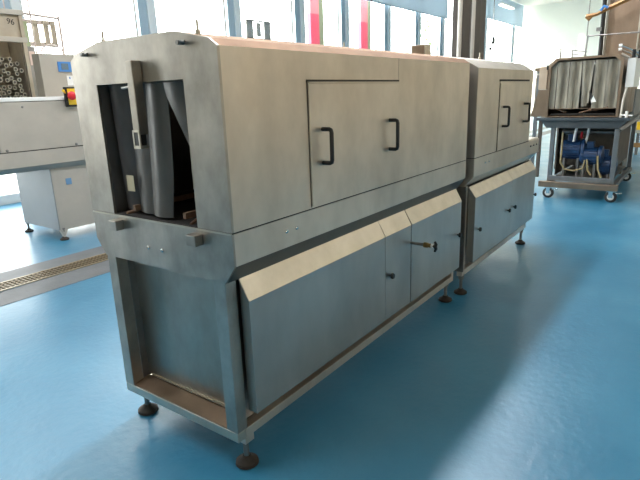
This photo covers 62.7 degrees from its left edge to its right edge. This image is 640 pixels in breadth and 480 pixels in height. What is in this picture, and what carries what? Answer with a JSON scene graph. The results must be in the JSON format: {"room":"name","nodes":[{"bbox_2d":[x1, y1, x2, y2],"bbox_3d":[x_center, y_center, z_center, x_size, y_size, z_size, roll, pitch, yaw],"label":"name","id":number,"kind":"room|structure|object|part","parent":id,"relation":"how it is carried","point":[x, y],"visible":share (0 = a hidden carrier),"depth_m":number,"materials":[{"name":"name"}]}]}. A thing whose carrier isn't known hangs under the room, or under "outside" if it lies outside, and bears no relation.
{"room":"processing plant","nodes":[
{"label":"processing plant","id":0,"kind":"room"},
{"bbox_2d":[0,117,639,479],"bbox_3d":[6.524,-1.490,10.860,17.400,0.150,40.500,9,19,35],"label":"floor","id":1,"kind":"structure","parent":0,"point":[532,372],"depth_m":2.99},
{"bbox_2d":[0,8,38,96],"bbox_3d":[-4.550,-1.384,6.438,0.836,2.740,2.040,9,19,35],"label":"shelf","id":2,"kind":"object","parent":1,"relation":"on","point":[13,41],"visible":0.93,"depth_m":6.71,"materials":[{"name":"beige"}]},
{"bbox_3d":[-4.582,-2.127,6.202,0.020,1.060,1.785,9,19,35],"label":"panel","id":3,"kind":"part","parent":2,"relation":"part of","materials":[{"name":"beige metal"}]},
{"bbox_3d":[-4.325,-2.463,5.882,0.035,0.260,1.825,9,19,35],"label":"panel","id":4,"kind":"part","parent":2,"relation":"part of","materials":[{"name":"beige metal"}]},
{"bbox_3d":[-3.733,-2.240,6.711,0.034,1.288,0.046,9,19,35],"label":"corner post","id":5,"kind":"part","parent":2,"relation":"part of","materials":[{"name":"beige metal"}]},
{"bbox_3d":[-3.697,-2.336,6.752,0.010,0.170,0.070,9,19,35],"label":"inspection plate","id":6,"kind":"part","parent":2,"relation":"part of","materials":[{"name":"beige metal"}]},
{"bbox_3d":[-3.895,-1.891,6.840,0.220,0.052,0.052,11,20,34],"label":"tube","id":7,"kind":"object","parent":2,"relation":"in","visible":0},
{"bbox_2d":[12,88,23,92],"bbox_3d":[-3.919,-1.935,6.806,0.220,0.052,0.052,10,19,35],"label":"tube","id":8,"kind":"object","parent":7,"relation":"on","point":[20,90],"visible":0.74,"depth_m":6.76,"materials":[{"name":"black metal"}]},
{"bbox_2d":[11,84,22,87],"bbox_3d":[-3.922,-1.989,6.785,0.220,0.052,0.052,10,20,35],"label":"tube","id":9,"kind":"object","parent":8,"relation":"on","point":[16,85],"visible":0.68,"depth_m":6.73,"materials":[{"name":"black"}]},
{"label":"tube","id":10,"kind":"object","parent":9,"relation":"on","visible":0},
{"bbox_2d":[8,72,18,75],"bbox_3d":[-3.941,-2.132,6.744,0.220,0.052,0.052,11,20,34],"label":"tube","id":11,"kind":"object","parent":10,"relation":"on","point":[11,73],"visible":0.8,"depth_m":6.69,"materials":[{"name":"black"}]},
{"bbox_2d":[6,67,17,71],"bbox_3d":[-3.936,-2.174,6.703,0.220,0.052,0.052,9,19,35],"label":"tube","id":12,"kind":"object","parent":11,"relation":"on","point":[13,69],"visible":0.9,"depth_m":6.66,"materials":[{"name":"black"}]},
{"label":"tube","id":13,"kind":"object","parent":12,"relation":"on","visible":0},
{"bbox_2d":[1,57,11,61],"bbox_3d":[-3.976,-2.281,6.643,0.220,0.052,0.052,10,19,34],"label":"tube","id":14,"kind":"object","parent":13,"relation":"on","point":[6,59],"visible":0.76,"depth_m":6.59,"materials":[{"name":"black"}]},
{"label":"tube","id":15,"kind":"object","parent":2,"relation":"in","visible":0},
{"bbox_2d":[0,78,9,82],"bbox_3d":[-4.005,-2.018,6.642,0.220,0.052,0.052,11,20,34],"label":"tube","id":16,"kind":"object","parent":15,"relation":"on","point":[5,80],"visible":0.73,"depth_m":6.59,"materials":[{"name":"black"}]},
{"bbox_2d":[2,0,64,53],"bbox_3d":[-3.987,-2.214,7.568,0.398,3.700,0.677,9,19,35],"label":"frame","id":17,"kind":"object","parent":1,"relation":"on","point":[34,23],"visible":0.48,"depth_m":7.46,"materials":[{"name":"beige metal"}]},
{"bbox_2d":[0,96,94,240],"bbox_3d":[-3.827,-0.722,5.941,0.992,1.682,4.800,9,19,35],"label":"machine","id":18,"kind":"object","parent":1,"relation":"on","point":[41,143],"visible":0.52,"depth_m":6.18,"materials":[{"name":"metal"}]},
{"bbox_3d":[-3.481,-1.452,5.459,0.060,0.042,4.800,9,19,35],"label":"rail","id":19,"kind":"part","parent":18,"relation":"part of","materials":[{"name":"white plastic"}]},
{"bbox_3d":[-3.492,-0.525,6.476,0.860,0.735,0.007,9,19,35],"label":"leg","id":20,"kind":"part","parent":18,"relation":"part of","materials":[{"name":"grey metal"}]},
{"bbox_2d":[0,100,82,152],"bbox_3d":[-3.836,-1.247,5.789,0.950,0.555,4.800,9,19,35],"label":"hood","id":21,"kind":"object","parent":18,"relation":"attached to","point":[26,126],"depth_m":5.90,"materials":[{"name":"metal"}]},
{"bbox_2d":[31,53,73,96],"bbox_3d":[-3.201,-2.104,6.764,0.186,0.527,0.840,9,19,35],"label":"cabinet","id":22,"kind":"object","parent":18,"relation":"on","point":[53,72],"visible":0.51,"depth_m":6.50,"materials":[{"name":"metal"}]},
{"bbox_2d":[40,44,64,53],"bbox_3d":[-3.364,-2.391,6.594,0.020,0.132,0.320,9,19,35],"label":"hose","id":23,"kind":"object","parent":22,"relation":"on","point":[43,47],"visible":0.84,"depth_m":6.57,"materials":[{"name":"white plastic"}]},
{"bbox_3d":[-3.146,-2.039,6.716,0.004,0.120,0.180,9,19,35],"label":"label plate","id":24,"kind":"part","parent":22,"relation":"part of","materials":[{"name":"white plastic"}]},
{"bbox_2d":[62,87,76,106],"bbox_3d":[-2.894,-1.656,6.075,0.131,0.223,0.192,9,19,35],"label":"emergency stop button","id":25,"kind":"object","parent":18,"relation":"attached to","point":[69,92],"visible":0.92,"depth_m":6.08,"materials":[{"name":"yellow plastic"}]},
{"bbox_3d":[-2.891,-1.670,6.118,0.006,0.180,0.095,9,19,35],"label":"yellow plate","id":26,"kind":"part","parent":25,"relation":"part of","materials":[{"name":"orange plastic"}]},
{"bbox_2d":[0,253,107,291],"bbox_3d":[-2.351,0.200,5.560,0.245,0.009,20.900,9,19,35],"label":"floor drain","id":27,"kind":"object","parent":1,"relation":"on","point":[9,284],"visible":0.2,"depth_m":5.17,"materials":[{"name":"beige"}]},
{"bbox_2d":[71,19,469,469],"bbox_3d":[0.050,-0.207,3.147,1.094,1.920,2.448,9,19,35],"label":"washing machine","id":28,"kind":"object","parent":1,"relation":"on","point":[271,210],"visible":1,"depth_m":2.38,"materials":[{"name":"metal"}]},
{"bbox_3d":[-0.968,0.398,2.626,0.066,0.690,0.060,9,19,35],"label":"frame post","id":29,"kind":"part","parent":28,"relation":"part of","materials":[{"name":"metal"}]},
{"bbox_3d":[-0.717,-0.439,2.150,0.928,0.735,0.012,9,19,35],"label":"plate","id":30,"kind":"part","parent":28,"relation":"part of","materials":[{"name":"metal"}]},
{"bbox_3d":[-0.200,-0.398,3.201,0.016,0.025,2.170,9,19,35],"label":"guide rail","id":31,"kind":"part","parent":28,"relation":"part of","materials":[{"name":"metal"}]},
{"bbox_3d":[-0.631,0.416,2.466,0.678,0.657,0.006,9,19,35],"label":"panel","id":32,"kind":"part","parent":28,"relation":"part of","materials":[{"name":"metal"}]},
{"bbox_3d":[-0.650,0.763,2.518,0.666,0.021,0.090,9,19,35],"label":"sill plate","id":33,"kind":"part","parent":28,"relation":"part of","materials":[{"name":"metal"}]},
{"bbox_3d":[-0.662,0.801,2.509,0.800,0.044,0.048,9,19,35],"label":"rail","id":34,"kind":"part","parent":28,"relation":"part of","materials":[{"name":"metal"}]},
{"bbox_3d":[0.075,-0.354,3.007,0.016,0.025,2.170,9,19,35],"label":"guide rail","id":35,"kind":"part","parent":28,"relation":"part of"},
{"bbox_2d":[154,376,253,417],"bbox_3d":[0.037,0.524,3.440,0.688,0.025,2.225,9,19,35],"label":"tray","id":36,"kind":"object","parent":28,"relation":"on","point":[252,415],"depth_m":2.56,"materials":[{"name":"metal"}]},
{"bbox_3d":[-0.373,0.493,2.207,0.066,0.690,0.060,9,19,35],"label":"frame post","id":37,"kind":"part","parent":28,"relation":"part of","materials":[{"name":"metal"}]},
{"bbox_3d":[0.029,0.322,2.635,0.050,0.603,1.128,9,19,35],"label":"panel","id":38,"kind":"part","parent":28,"relation":"part of","materials":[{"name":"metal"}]},
{"bbox_2d":[169,31,469,232],"bbox_3d":[-0.017,-0.721,3.080,0.928,0.735,2.383,9,19,35],"label":"hood","id":39,"kind":"object","parent":28,"relation":"attached to","point":[249,147],"depth_m":2.25,"materials":[{"name":"metal"}]},
{"bbox_3d":[0.036,-0.418,2.344,0.060,0.168,0.020,9,19,35],"label":"handle","id":40,"kind":"part","parent":28,"relation":"part of","materials":[{"name":"black plastic"}]},
{"bbox_3d":[0.340,0.569,3.224,0.050,0.044,2.338,9,19,35],"label":"rail","id":41,"kind":"part","parent":28,"relation":"part of","materials":[{"name":"metal"}]},
{"bbox_3d":[0.200,-0.504,2.615,0.008,0.532,0.829,9,19,35],"label":"door","id":42,"kind":"part","parent":28,"relation":"part of","materials":[{"name":"metal"}]},
{"bbox_3d":[0.457,0.150,3.203,0.050,0.603,0.327,9,19,35],"label":"panel","id":43,"kind":"part","parent":28,"relation":"part of","materials":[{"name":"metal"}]},
{"bbox_3d":[0.400,-0.567,2.826,0.060,0.172,0.020,9,19,35],"label":"handle","id":44,"kind":"part","parent":28,"relation":"part of","materials":[{"name":"black plastic"}]},
{"bbox_2d":[411,44,430,54],"bbox_3d":[0.727,-1.362,3.783,0.110,0.080,0.100,9,19,35],"label":"roof vent","id":45,"kind":"object","parent":28,"relation":"attached to","point":[423,48],"depth_m":3.74,"materials":[{"name":"metal"}]},
{"bbox_3d":[0.800,0.012,3.660,0.050,0.603,0.825,9,19,35],"label":"panel","id":46,"kind":"part","parent":28,"relation":"part of","materials":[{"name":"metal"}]},
{"bbox_3d":[0.700,0.040,3.197,0.030,0.070,0.031,-11,18,-29],"label":"valve handle","id":47,"kind":"part","parent":28,"relation":"part of","materials":[{"name":"black plastic"}]},
{"bbox_2d":[451,0,485,59],"bbox_3d":[2.843,-4.294,9.917,0.420,6.000,1.450,9,19,35],"label":"steel column","id":48,"kind":"structure","parent":1,"relation":"on","point":[469,16],"depth_m":9.70,"materials":[{"name":"grey metal"}]},
{"bbox_3d":[2.587,-4.195,9.592,0.200,6.000,0.360,9,19,35],"label":"post","id":49,"kind":"part","parent":48,"relation":"part of","materials":[{"name":"grey metal"}]},
{"bbox_3d":[2.995,-4.360,10.136,0.200,6.000,0.640,9,19,35],"label":"post","id":50,"kind":"part","parent":48,"relation":"part of","materials":[{"name":"grey metal"}]},
{"bbox_3d":[2.932,-4.280,9.854,0.080,6.000,0.250,9,19,35],"label":"post","id":51,"kind":"part","parent":48,"relation":"part of","materials":[{"name":"grey metal"}]},
{"bbox_2d":[436,50,538,294],"bbox_3d":[1.324,-0.730,4.925,1.048,1.894,1.845,9,19,35],"label":"washing machine","id":52,"kind":"object","parent":1,"relation":"on","point":[496,193],"visible":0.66,"depth_m":4.32,"materials":[{"name":"metal"}]},
{"bbox_3d":[0.776,-0.130,4.341,0.868,0.685,0.008,9,19,35],"label":"panel","id":53,"kind":"part","parent":52,"relation":"part of","materials":[{"name":"metal"}]},
{"bbox_3d":[1.120,-0.086,4.133,0.045,0.679,0.045,9,19,35],"label":"frame post","id":54,"kind":"part","parent":52,"relation":"part of","materials":[{"name":"metal"}]},
{"bbox_3d":[1.462,-0.225,4.494,0.058,0.601,0.950,9,19,35],"label":"panel","id":55,"kind":"part","parent":52,"relation":"part of","materials":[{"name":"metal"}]},
{"bbox_2d":[445,56,533,157],"bbox_3d":[1.168,-1.198,4.656,0.980,0.735,1.465,9,19,35],"label":"hood","id":56,"kind":"object","parent":52,"relation":"attached to","point":[493,85],"depth_m":4.18,"materials":[{"name":"metal"}]},
{"bbox_3d":[1.647,0.056,4.914,0.045,0.044,1.815,9,19,35],"label":"rail","id":57,"kind":"part","parent":52,"relation":"part of","materials":[{"name":"metal"}]},
{"bbox_3d":[1.516,-1.004,4.269,0.060,0.172,0.020,9,19,35],"label":"handle","id":58,"kind":"part","parent":52,"relation":"part of","materials":[{"name":"black plastic"}]},
{"bbox_3d":[1.682,-1.084,4.545,0.007,0.526,0.840,9,19,35],"label":"door","id":59,"kind":"part","parent":52,"relation":"part of","materials":[{"name":"metal"}]},
{"bbox_3d":[1.975,-0.431,5.176,0.058,0.601,0.795,9,19,35],"label":"panel","id":60,"kind":"part","parent":52,"relation":"part of","materials":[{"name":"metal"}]},
{"bbox_3d":[1.867,-1.149,4.734,0.060,0.175,0.020,9,19,35],"label":"handle","id":61,"kind":"part","parent":52,"relation":"part of","materials":[{"name":"black plastic"}]},
{"bbox_2d":[530,0,639,164],"bbox_3d":[5.416,-4.261,9.664,2.050,5.900,2.350,9,19,35],"label":"platform","id":62,"kind":"object","parent":1,"relation":"on","point":[537,70],"visible":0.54,"depth_m":9.55,"materials":[{"name":"metal"}]},
{"bbox_3d":[4.065,-2.199,9.921,0.060,1.880,0.060,9,19,35],"label":"leg","id":63,"kind":"part","parent":62,"relation":"part of","materials":[{"name":"grey metal"}]},
{"bbox_3d":[4.545,-3.438,9.507,0.533,0.114,0.022,9,19,35],"label":"railing","id":64,"kind":"part","parent":62,"relation":"part of","materials":[{"name":"metal"}]},
{"bbox_3d":[4.612,-3.283,9.117,0.053,0.482,0.024,9,19,35],"label":"railing","id":65,"kind":"part","parent":62,"relation":"part of","materials":[{"name":"metal"}]},
{"bbox_3d":[4.542,-5.191,8.592,0.023,3.480,0.016,9,19,35],"label":"railing","id":66,"kind":"part","parent":62,"relation":"part of","materials":[{"name":"metal"}]},
{"bbox_3d":[4.953,-3.456,8.808,0.835,0.029,0.028,9,19,35],"label":"railing","id":67,"kind":"part","parent":62,"relation":"part of","materials":[{"name":"metal"}]},
{"bbox_2d":[531,44,639,202],"bbox_3d":[4.268,-1.869,8.245,1.452,2.124,2.219,9,19,35],"label":"washer","id":68,"kind":"object","parent":1,"relation":"on","point":[592,105],"visible":1,"depth_m":7.60,"materials":[{"name":"metal"}]},
{"bbox_3d":[3.318,-2.274,7.975,0.115,0.512,0.024,9,19,35],"label":"grab rail","id":69,"kind":"part","parent":68,"relation":"part of","materials":[{"name":"metal"}]},
{"bbox_3d":[3.408,-1.423,8.175,0.050,0.880,0.055,9,19,35],"label":"frame leg","id":70,"kind":"part","parent":68,"relation":"part of","materials":[{"name":"metal"}]},
{"bbox_3d":[3.441,-1.272,7.809,0.060,0.780,0.055,9,19,35],"label":"frame leg","id":71,"kind":"part","parent":68,"relation":"part of","materials":[{"name":"grey metal"}]},
{"bbox_3d":[4.041,-1.651,8.917,0.050,0.880,0.055,9,19,35],"label":"frame leg","id":72,"kind":"part","parent":68,"relation":"part of","materials":[{"name":"metal"}]},
{"bbox_3d":[4.114,-1.556,8.753,0.010,0.740,1.440,9,19,35],"label":"panel","id":73,"kind":"part","parent":68,"relation":"part of","materials":[{"name":"metal"}]},
{"bbox_3d":[3.727,-0.787,7.616,1.050,0.080,0.100,9,19,35],"label":"frame rail","id":74,"kind":"part","parent":68,"relation":"part of","materials":[{"name":"metal"}]},
{"bbox_3d":[3.788,-0.885,7.662,0.830,0.070,0.070,9,19,35],"label":"frame rail","id":75,"kind":"part","parent":68,"relation":"part of","materials":[{"name":"grey metal"}]},
{"bbox_3d":[3.708,-1.867,7.457,0.820,0.007,0.020,9,19,35],"label":"cross plate","id":76,"kind":"part","parent":68,"relation":"part of","materials":[{"name":"metal"}]},
{"bbox_3d":[3.698,-2.149,7.374,0.945,0.825,0.050,9,19,35],"label":"mouth frame","id":77,"kind":"part","parent":68,"relation":"part of","materials":[{"name":"metal"}]},
{"bbox_2d":[548,55,636,116],"bbox_3d":[4.276,-2.382,8.143,0.937,0.817,1.930,9,19,35],"label":"hood","id":78,"kind":"object","parent":68,"relation":"attached to","point":[570,81],"depth_m":7.43,"materials":[{"name":"metal"}]},
{"bbox_3d":[4.500,-1.579,8.526,0.760,0.600,1.250,9,19,35],"label":"tank","id":79,"kind":"part","parent":68,"relation":"part of","materials":[{"name":"metal"}]},
{"bbox_3d":[4.816,-2.585,8.859,0.890,0.740,0.010,9,19,35],"label":"plate","id":80,"kind":"part","parent":68,"relation":"part of","materials":[{"name":"metal"}]},
{"bbox_3d":[4.114,-1.164,7.336,0.060,0.780,0.055,9,19,35],"label":"frame leg","id":81,"kind":"part","parent":68,"relation":"part of","materials":[{"name":"grey metal"}]},
{"bbox_3d":[4.730,-0.992,8.215,0.060,0.060,1.940,9,19,35],"label":"frame rail","id":82,"kind":"part","parent":68,"relation":"part of","materials":[{"name":"grey metal"}]},
{"bbox_3d":[5.254,-1.622,8.850,0.060,0.780,0.055,9,19,35],"label":"frame leg","id":83,"kind":"part","parent":68,"relation":"part of","materials":[{"name":"grey metal"}]},
{"bbox_2d":[596,0,606,54],"bbox_3d":[4.856,-3.616,9.090,0.125,5.000,0.100,9,19,35],"label":"standpipe","id":84,"kind":"object","parent":1,"relation":"on","point":[601,28],"visible":0.39,"depth_m":9.05,"materials":[{"name":"grey metal"}]},
{"bbox_2d":[601,0,609,63],"bbox_3d":[4.970,-3.631,9.129,0.044,5.000,0.042,9,19,35],"label":"standpipe","id":85,"kind":"object","parent":1,"relation":"on","point":[608,2],"visible":0.32,"depth_m":9.11,"materials":[{"name":"metal"}]},
{"bbox_2d":[605,0,639,173],"bbox_3d":[5.478,-3.833,9.420,0.520,5.200,0.658,9,19,35],"label":"shaft","id":86,"kind":"object","parent":1,"relation":"on","point":[625,17],"visible":0.28,"depth_m":9.19,"materials":[{"name":"metal"}]},
{"bbox_2d":[634,110,639,154],"bbox_3d":[8.485,-2.429,11.663,2.580,1.100,0.720,9,19,35],"label":"base cabinet","id":87,"kind":"object","parent":1,"relation":"on","point":[637,144],"visible":0.67,"depth_m":12.15,"materials":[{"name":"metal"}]},
{"bbox_3d":[7.375,-2.232,12.216,0.060,0.500,0.050,9,19,35],"label":"leg","id":88,"kind":"part","parent":87,"relation":"part of","materials":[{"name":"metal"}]},
{"bbox_2d":[406,10,420,52],"bbox_3d":[4.130,-7.413,20.735,0.410,5.840,2.372,9,19,35],"label":"window","id":89,"kind":"structure","parent":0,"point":[413,18],"depth_m":19.64,"materials":[{"name":"clear glass"}]},
{"bbox_3d":[3.502,-7.131,19.793,0.040,5.840,0.042,9,19,35],"label":"frame","id":90,"kind":"part","parent":89,"relation":"part of","materials":[{"name":"white"}]},
{"bbox_3d":[3.712,-7.193,19.991,0.180,5.840,0.180,9,19,35],"label":"frame","id":91,"kind":"part","parent":89,"relation":"part of","materials":[{"name":"white"}]},
{"bbox_2d":[431,16,444,55],"bbox_3d":[6.277,-8.277,23.590,0.410,5.840,5.222,9,19,35],"label":"window","id":92,"kind":"structure","parent":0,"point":[438,24],"depth_m":21.42,"materials":[{"name":"clear glass"}]},
{"bbox_3d":[4.817,-7.660,21.541,0.040,5.840,0.042,9,19,35],"label":"frame","id":93,"kind":"part","parent":92,"relation":"part of","materials":[{"name":"white metal"}]},
{"bbox_3d":[5.027,-7.722,21.739,0.180,5.840,0.180,9,19,35],"label":"frame","id":94,"kind":"part","parent":92,"relation":"part of","materials":[{"name":"white metal"}]},
{"bbox_2d":[511,0,576,6],"bbox_3d":[6.388,-7.444,9.226,17.700,0.200,41.000,9,19,35],"label":"ceiling","id":95,"kind":"structure","parent":0,"point":[525,3],"depth_m":28.16,"materials":[{"name":"paint"}]},
{"bbox_2d":[366,0,447,18],"bbox_3d":[2.009,-8.462,16.910,0.035,1.600,10.700,9,19,35],"label":"roller blind","id":96,"kind":"object","parent":95,"relation":"hanging from","point":[437,8],"visible":1,"depth_m":19.45,"materials":[{"name":"blue fabric"}]},
{"bbox_2d":[489,0,494,50],"bbox_3d":[5.891,-8.057,17.756,0.100,3.130,0.421,9,19,35],"label":"hanging cord","id":97,"kind":"object","parent":95,"relation":"hanging from","point":[493,38],"visible":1,"depth_m":18.01,"materials":[{"name":"black plastic"}]},
{"bbox_3d":[5.893,-8.268,17.710,0.028,2.701,0.114,9,19,35],"label":"cord","id":98,"kind":"part","parent":97,"relation":"part of","materials":[{"name":"black plastic"}]},
{"bbox_2d":[486,0,523,27],"bbox_3d":[8.400,-11.252,25.356,0.035,1.150,10.000,9,19,35],"label":"roller blind","id":99,"kind":"object","parent":95,"relation":"hanging from","point":[514,16],"visible":0.48,"depth_m":26.89,"materials":[{"name":"blue fabric"}]},
{"bbox_2d":[498,2,514,8],"bbox_3d":[7.718,-10.210,21.614,0.180,1.160,1.600,9,19,35],"label":"ceiling lamp","id":100,"kind":"object","parent":95,"relation":"hanging from","point":[502,4],"visible":1,"depth_m":21.56,"materials":[{"name":"white plastic"}]},
{"bbox_2d":[499,4,513,8],"bbox_3d":[7.737,-9.665,21.765,0.140,0.029,1.540,9,19,35],"label":"diffuser","id":101,"kind":"object","parent":100,"relation":"attached to","point":[508,6],"depth_m":21.65,"materials":[{"name":"beige plastic"}]},
{"bbox_2d":[585,0,630,20],"bbox_3d":[4.830,-5.300,8.322,0.863,3.345,0.112,9,19,35],"label":"roof beam","id":102,"kind":"structure","parent":95,"relation":"attached to","point":[588,17],"depth_m":8.77,"materials":[{"name":"beige wood"}]},
{"bbox_2d":[513,0,639,111],"bbox_3d":[18.367,-9.234,25.840,17.700,6.000,0.250,9,19,35],"label":"wall","id":103,"kind":"structure","parent":0,"point":[546,28],"depth_m":29.02,"materials":[{"name":"white paint"}]},
{"bbox_2d":[0,190,20,205],"bbox_3d":[1.223,-3.357,17.694,0.320,0.160,35.200,9,19,35],"label":"trim","id":104,"kind":"structure","parent":103,"relation":"attached to","point":[10,197],"depth_m":8.88,"materials":[{"name":"white"}]},
{"bbox_2d":[125,0,157,36],"bbox_3d":[-2.925,-4.575,11.356,0.410,5.840,2.562,9,19,35],"label":"window","id":105,"kind":"structure","parent":104,"relation":"on","point":[141,14],"depth_m":10.37,"materials":[{"name":"clear glass"}]},
{"bbox_3d":[-3.609,-4.271,10.340,0.040,5.840,0.042,9,19,35],"label":"frame","id":106,"kind":"part","parent":105,"relation":"part of","materials":[{"name":"white"}]},
{"bbox_3d":[-3.398,-4.333,10.537,0.180,5.840,0.180,9,19,35],"label":"frame","id":107,"kind":"part","parent":105,"relation":"part of","materials":[{"name":"white"}]},
{"bbox_2d":[215,0,241,36],"bbox_3d":[-1.482,-5.156,13.274,0.410,5.840,2.622,9,19,35],"label":"window","id":108,"kind":"structure","parent":104,"relation":"on","point":[228,12],"depth_m":12.21,"materials":[{"name":"clear glass"}]},
{"bbox_3d":[-2.183,-4.844,12.235,0.040,5.840,0.042,9,19,35],"label":"frame","id":109,"kind":"part","parent":108,"relation":"part of","materials":[{"name":"white metal"}]},
{"bbox_3d":[-1.972,-4.906,12.433,0.180,5.840,0.180,9,19,35],"label":"frame","id":110,"kind":"part","parent":108,"relation":"part of","materials":[{"name":"white"}]},
{"bbox_2d":[284,0,305,42],"bbox_3d":[-0.100,-5.712,15.112,0.410,5.840,2.352,9,19,35],"label":"window","id":111,"kind":"structure","parent":104,"relation":"on","point":[294,10],"depth_m":14.11,"materials":[{"name":"clear glass"}]},
{"bbox_3d":[-0.722,-5.432,14.177,0.040,5.840,0.042,9,19,35],"label":"frame","id":112,"kind":"part","parent":111,"relation":"part of","materials":[{"name":"white metal"}]},
{"bbox_3d":[-0.512,-5.494,14.375,0.180,5.840,0.180,9,19,35],"label":"frame","id":113,"kind":"part","parent":111,"relation":"part of","materials":[{"name":"white"}]},
{"bbox_2d":[331,0,349,46],"bbox_3d":[1.325,-6.285,17.007,0.410,5.840,2.772,9,19,35],"label":"window","id":114,"kind":"structure","parent":104,"relation":"on","point":[340,30],"depth_m":15.81,"materials":[{"name":"clear glass"}]},
{"bbox_3d":[0.581,-5.956,15.909,0.040,5.840,0.042,9,19,35],"label":"frame","id":115,"kind":"part","parent":114,"relation":"part of","materials":[{"name":"white"}]},
{"bbox_3d":[0.791,-6.018,16.107,0.180,5.840,0.180,9,19,35],"label":"frame","id":116,"kind":"part","parent":114,"relation":"part of","materials":[{"name":"white"}]},
{"bbox_2d":[375,3,390,50],"bbox_3d":[2.786,-6.873,18.949,0.410,5.840,2.472,9,19,35],"label":"window","id":117,"kind":"structure","parent":104,"relation":"on","point":[382,12],"depth_m":17.85,"materials":[{"name":"clear glass"}]},
{"bbox_3d":[2.129,-6.579,17.968,0.040,5.840,0.042,9,19,35],"label":"frame","id":118,"kind":"part","parent":117,"relation":"part of","materials":[{"name":"white"}]},
{"bbox_3d":[2.340,-6.641,18.166,0.180,5.840,0.180,9,19,35],"label":"frame","id":119,"kind":"part","parent":117,"relation":"part of","materials":[{"name":"white"}]},
{"bbox_2d":[0,0,24,18],"bbox_3d":[-4.406,-3.979,9.387,0.410,5.840,2.752,9,19,35],"label":"window","id":120,"kind":"structure","parent":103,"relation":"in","point":[9,4],"depth_m":8.38,"materials":[{"name":"clear glass"}]},
{"bbox_3d":[-5.155,-3.687,8.424,0.370,5.840,0.220,9,19,35],"label":"frame","id":121,"kind":"part","parent":120,"relation":"part of","materials":[{"name":"blue"}]},
{"bbox_3d":[-4.935,-3.715,8.495,0.180,5.840,0.180,9,19,35],"label":"frame","id":122,"kind":"part","parent":120,"relation":"part of","materials":[{"name":"white"}]},
{"bbox_2d":[0,127,556,306],"bbox_3d":[3.339,-2.073,13.080,0.950,0.002,40.500,9,19,35],"label":"trim","id":123,"kind":"structure","parent":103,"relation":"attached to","point":[32,289],"depth_m":5.10,"materials":[{"name":"grey metal"}]},
{"bbox_2d":[484,18,487,59],"bbox_3d":[9.082,-9.405,27.319,0.410,5.840,4.622,9,19,35],"label":"window","id":124,"kind":"structure","parent":103,"relation":"in","point":[486,21],"depth_m":25.38,"materials":[{"name":"clear glass"}]},
{"bbox_2d":[504,24,514,62],"bbox_3d":[10.922,-10.145,29.765,0.410,5.840,1.922,9,19,35],"label":"window","id":125,"kind":"structure","parent":103,"relation":"in","point":[510,29],"depth_m":28.81,"materials":[{"name":"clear glass"}]},
{"bbox_3d":[10.426,-9.916,28.998,0.040,5.840,0.042,9,19,35],"label":"frame","id":126,"kind":"part","parent":125,"relation":"part of","materials":[{"name":"white metal"}]},
{"bbox_3d":[10.636,-9.978,29.196,0.180,5.840,0.180,9,19,35],"label":"frame","id":127,"kind":"part","parent":125,"relation":"part of","materials":[{"name":"white metal"}]},
{"label":"outside","id":128,"kind":"structure","parent":0,"visible":0},
{"bbox_2d":[0,174,18,192],"bbox_3d":[-19.276,-6.721,33.511,51.550,0.180,110.000,9,19,35],"label":"ground","id":129,"kind":"structure","parent":128,"point":[8,182],"depth_m":12.04,"materials":[{"name":"white"}]},
{"bbox_2d":[245,19,271,39],"bbox_3d":[-1.734,-4.481,15.672,0.100,3.840,1.070,9,19,35],"label":"sign","id":130,"kind":"object","parent":129,"relation":"on","point":[249,23],"visible":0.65,"depth_m":15.18,"materials":[{"name":"grey"}]},
{"bbox_2d":[307,0,323,44],"bbox_3d":[-0.119,-6.350,18.699,0.180,5.720,0.800,9,19,35],"label":"post","id":131,"kind":"object","parent":129,"relation":"on","point":[315,21],"visible":0.36,"depth_m":18.22,"materials":[{"name":"red"}]},
{"bbox_2d":[358,0,370,48],"bbox_3d":[1.810,-7.126,21.262,0.180,5.720,0.800,9,19,35],"label":"post","id":132,"kind":"object","parent":129,"relation":"on","point":[364,7],"visible":0.44,"depth_m":20.74,"materials":[{"name":"red"}]},
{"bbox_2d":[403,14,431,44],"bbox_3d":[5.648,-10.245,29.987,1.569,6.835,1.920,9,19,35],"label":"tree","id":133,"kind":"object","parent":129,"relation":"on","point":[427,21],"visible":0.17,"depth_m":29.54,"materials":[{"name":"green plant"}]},
{"bbox_3d":[-3.920,-1.848,6.809,0.220,0.052,0.052,9,19,35],"label":"tube","id":134,"kind":"object","parent":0,"visible":0},
{"bbox_2d":[7,92,18,95],"bbox_3d":[-3.968,-1.887,6.788,0.220,0.052,0.052,10,20,35],"label":"tube","id":135,"kind":"object","parent":134,"relation":"on","point":[12,93],"visible":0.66,"depth_m":6.74,"materials":[{"name":"black metal"}]},
{"label":"tube","id":136,"kind":"object","parent":135,"relation":"on","visible":0},
{"bbox_2d":[5,80,16,84],"bbox_3d":[-3.965,-2.018,6.731,0.220,0.052,0.052,10,20,35],"label":"tube","id":137,"kind":"object","parent":136,"relation":"on","point":[11,82],"visible":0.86,"depth_m":6.68,"materials":[{"name":"black"}]},
{"label":"tube","id":138,"kind":"object","parent":137,"relation":"on","visible":0},
{"bbox_2d":[1,71,9,75],"bbox_3d":[-4.013,-2.114,6.672,0.220,0.052,0.052,9,19,34],"label":"tube","id":139,"kind":"object","parent":138,"relation":"on","point":[6,73],"visible":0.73,"depth_m":6.62,"materials":[{"name":"black"}]},
{"bbox_2d":[0,63,7,67],"bbox_3d":[-4.018,-2.199,6.636,0.220,0.052,0.052,9,19,34],"label":"tube","id":140,"kind":"object","parent":139,"relation":"on","point":[5,65],"visible":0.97,"depth_m":6.58,"materials":[{"name":"black"}]}
]}

